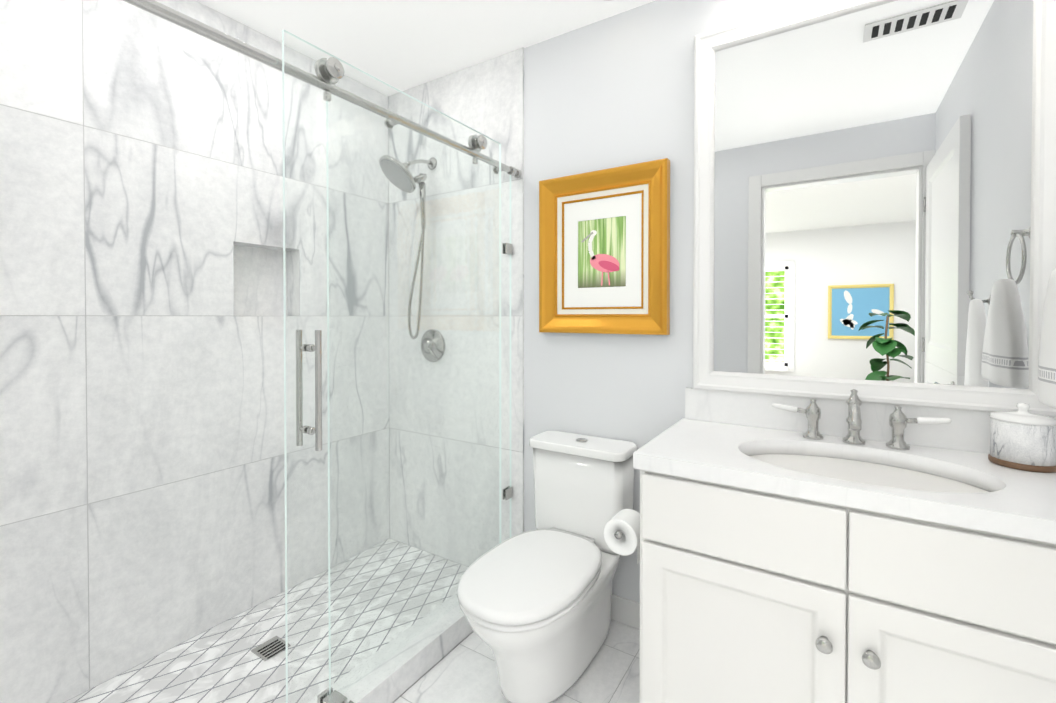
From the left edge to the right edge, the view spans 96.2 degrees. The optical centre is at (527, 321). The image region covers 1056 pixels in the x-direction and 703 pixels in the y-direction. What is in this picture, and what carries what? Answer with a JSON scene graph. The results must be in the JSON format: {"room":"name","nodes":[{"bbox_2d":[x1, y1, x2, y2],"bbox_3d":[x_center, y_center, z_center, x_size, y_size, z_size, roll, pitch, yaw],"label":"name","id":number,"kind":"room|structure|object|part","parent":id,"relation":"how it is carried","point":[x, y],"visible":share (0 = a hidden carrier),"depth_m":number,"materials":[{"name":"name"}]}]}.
{"room":"bathroom","nodes":[
{"label":"bathroom","id":0,"kind":"room"},
{"bbox_2d":[196,0,654,95],"bbox_3d":[-0.200,-1.336,1.175,2.960,0.100,2.240,0,1,32],"label":"ceiling","id":1,"kind":"structure","parent":0,"point":[401,45],"depth_m":2.09,"materials":[{"name":"white paint"}]},
{"bbox_2d":[393,619,639,702],"bbox_3d":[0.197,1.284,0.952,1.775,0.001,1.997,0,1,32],"label":"floor","id":2,"kind":"structure","parent":0,"point":[459,673],"depth_m":1.70,"materials":[{"name":"tile"}]},
{"bbox_2d":[64,538,468,702],"bbox_3d":[-1.006,1.275,1.717,0.810,0.001,2.000,0,1,32],"label":"mosaic shower floor","id":3,"kind":"structure","parent":2,"relation":"on","point":[221,663],"depth_m":1.90,"materials":[{"name":"white tile"}]},
{"bbox_2d":[251,636,290,660],"bbox_3d":[-1.001,1.271,1.845,0.102,0.005,0.100,0,1,32],"label":"shower drain","id":4,"kind":"object","parent":3,"relation":"on","point":[269,649],"visible":0.94,"depth_m":1.84,"materials":[{"name":"silver metal"}]},
{"bbox_2d":[308,592,472,702],"bbox_3d":[-0.609,1.230,1.465,0.130,0.097,1.974,0,1,32],"label":"sill","id":5,"kind":"structure","parent":2,"relation":"on","point":[394,683],"depth_m":1.69,"materials":[{"name":"stone"}]},
{"bbox_2d":[123,0,521,702],"bbox_3d":[-0.568,0.203,1.427,0.146,1.956,1.971,0,1,32],"label":"shower door","id":6,"kind":"structure","parent":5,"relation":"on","point":[329,72],"depth_m":1.47,"materials":[{"name":"clear glass"}]},
{"bbox_3d":[-0.386,0.195,1.678,0.010,1.944,0.980,0,1,32],"label":"door glass","id":7,"kind":"part","parent":6,"relation":"part of","materials":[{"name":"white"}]},
{"bbox_3d":[-0.349,0.228,1.871,0.010,1.894,0.985,0,1,32],"label":"fixed glass","id":8,"kind":"part","parent":6,"relation":"part of","materials":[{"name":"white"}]},
{"bbox_2d":[457,431,636,702],"bbox_3d":[0.068,0.883,1.733,0.430,0.782,0.786,0,1,32],"label":"toilet","id":9,"kind":"object","parent":2,"relation":"on","point":[535,606],"visible":0.98,"depth_m":1.66,"materials":[{"name":"white ceramic"}]},
{"bbox_3d":[0.020,0.876,1.657,0.400,0.054,0.608,0,1,32],"label":"seat","id":10,"kind":"part","parent":9,"relation":"part of","materials":[{"name":"white plastic"}]},
{"bbox_3d":[0.225,0.698,1.978,0.430,0.404,0.200,0,1,32],"label":"tank","id":11,"kind":"part","parent":9,"relation":"part of","materials":[{"name":"white ceramic"}]},
{"bbox_2d":[633,387,1055,702],"bbox_3d":[0.884,0.746,1.336,1.026,1.066,0.598,0,1,32],"label":"bathroom vanity","id":12,"kind":"object","parent":2,"relation":"on","point":[853,548],"visible":1,"depth_m":1.18,"materials":[{"name":"white paint"}]},
{"bbox_2d":[604,509,639,563],"bbox_3d":[0.345,0.700,1.567,0.153,0.128,0.167,0,1,32],"label":"toilet paper roll","id":13,"kind":"object","parent":12,"relation":"attached to","point":[622,532],"visible":0.65,"depth_m":1.53,"materials":[{"name":"white paper"}]},
{"bbox_2d":[633,387,1055,543],"bbox_3d":[0.892,0.345,1.344,1.026,0.165,0.569,0,1,32],"label":"countertop","id":14,"kind":"structure","parent":12,"relation":"on","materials":[{"name":"stone"}]},
{"bbox_2d":[772,389,950,449],"bbox_3d":[1.000,0.296,1.449,0.465,0.169,0.164,0,1,32],"label":"faucet","id":15,"kind":"object","parent":14,"relation":"on","point":[898,421],"depth_m":1.48,"materials":[{"name":"silver metal"}]},
{"bbox_2d":[988,403,1055,472],"bbox_3d":[1.320,0.299,1.263,0.132,0.166,0.132,0,1,32],"label":"canister","id":16,"kind":"object","parent":14,"relation":"on","point":[1022,438],"visible":1,"depth_m":1.22,"materials":[{"name":"stone"}]},
{"bbox_2d":[524,0,808,602],"bbox_3d":[0.369,-0.011,2.084,2.960,2.570,0.120,0,1,32],"label":"wall","id":17,"kind":"structure","parent":0,"point":[617,90],"depth_m":2.00,"materials":[{"name":"white paint"}]},
{"bbox_2d":[539,158,669,334],"bbox_3d":[0.306,-0.295,2.021,0.584,0.690,0.046,0,1,32],"label":"picture frame","id":18,"kind":"object","parent":17,"relation":"attached to","point":[607,274],"visible":1,"depth_m":2.01,"materials":[{"name":"gold metal"}]},
{"bbox_2d":[578,216,625,287],"bbox_3d":[0.315,-0.295,2.035,0.222,0.294,0.002,0,1,32],"label":"art","id":19,"kind":"object","parent":18,"relation":"attached to","point":[601,242],"depth_m":2.03,"materials":[{"name":"multicoloured"}]},
{"bbox_2d":[611,594,639,629],"bbox_3d":[0.293,1.217,2.066,0.743,0.106,0.013,0,1,32],"label":"baseboard","id":20,"kind":"structure","parent":17,"relation":"attached to","point":[625,611],"depth_m":1.99,"materials":[{"name":"white paint"}]},
{"bbox_2d":[693,0,1055,417],"bbox_3d":[1.053,-0.411,1.549,0.984,1.338,0.038,0,1,32],"label":"mirror","id":21,"kind":"object","parent":17,"relation":"attached to","point":[874,201],"visible":0.92,"depth_m":1.52,"materials":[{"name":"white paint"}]},
{"bbox_3d":[-1.411,-0.010,1.961,0.150,2.570,2.000,0,1,32],"label":"wall","id":22,"kind":"structure","parent":0,"visible":0},
{"bbox_2d":[0,0,523,702],"bbox_3d":[-0.989,-0.009,1.692,1.029,2.566,2.000,0,1,32],"label":"cladding","id":23,"kind":"object","parent":22,"relation":"attached to","point":[164,306],"visible":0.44,"depth_m":1.96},
{"bbox_2d":[0,0,389,702],"bbox_3d":[-1.342,-0.009,1.917,0.011,2.566,1.999,0,1,32],"label":"wall","id":24,"kind":"structure","parent":23,"relation":"attached to","point":[86,348],"depth_m":1.64,"materials":[{"name":"grey"}]},
{"bbox_2d":[379,155,444,361],"bbox_3d":[-0.611,-0.332,2.426,0.212,1.100,0.323,0,1,32],"label":"shower head","id":25,"kind":"object","parent":23,"relation":"attached to","point":[404,181],"depth_m":2.46},
{"bbox_2d":[388,140,522,566],"bbox_3d":[-0.405,-0.016,2.498,0.908,2.566,0.010,0,1,32],"label":"wall","id":26,"kind":"structure","parent":23,"relation":"attached to","point":[388,140],"depth_m":2.56,"materials":[{"name":"grey"}]},
{"bbox_3d":[0.966,0.008,0.377,0.120,2.570,2.120,0,1,32],"label":"wall","id":27,"kind":"structure","parent":0,"visible":0},
{"bbox_2d":[1037,268,1055,407],"bbox_3d":[1.298,-0.051,1.113,0.106,0.515,0.296,0,1,32],"label":"towel","id":28,"kind":"object","parent":27,"relation":"attached to","point":[1046,389],"visible":1,"depth_m":1.14,"materials":[{"name":"white fabric"}]}
]}

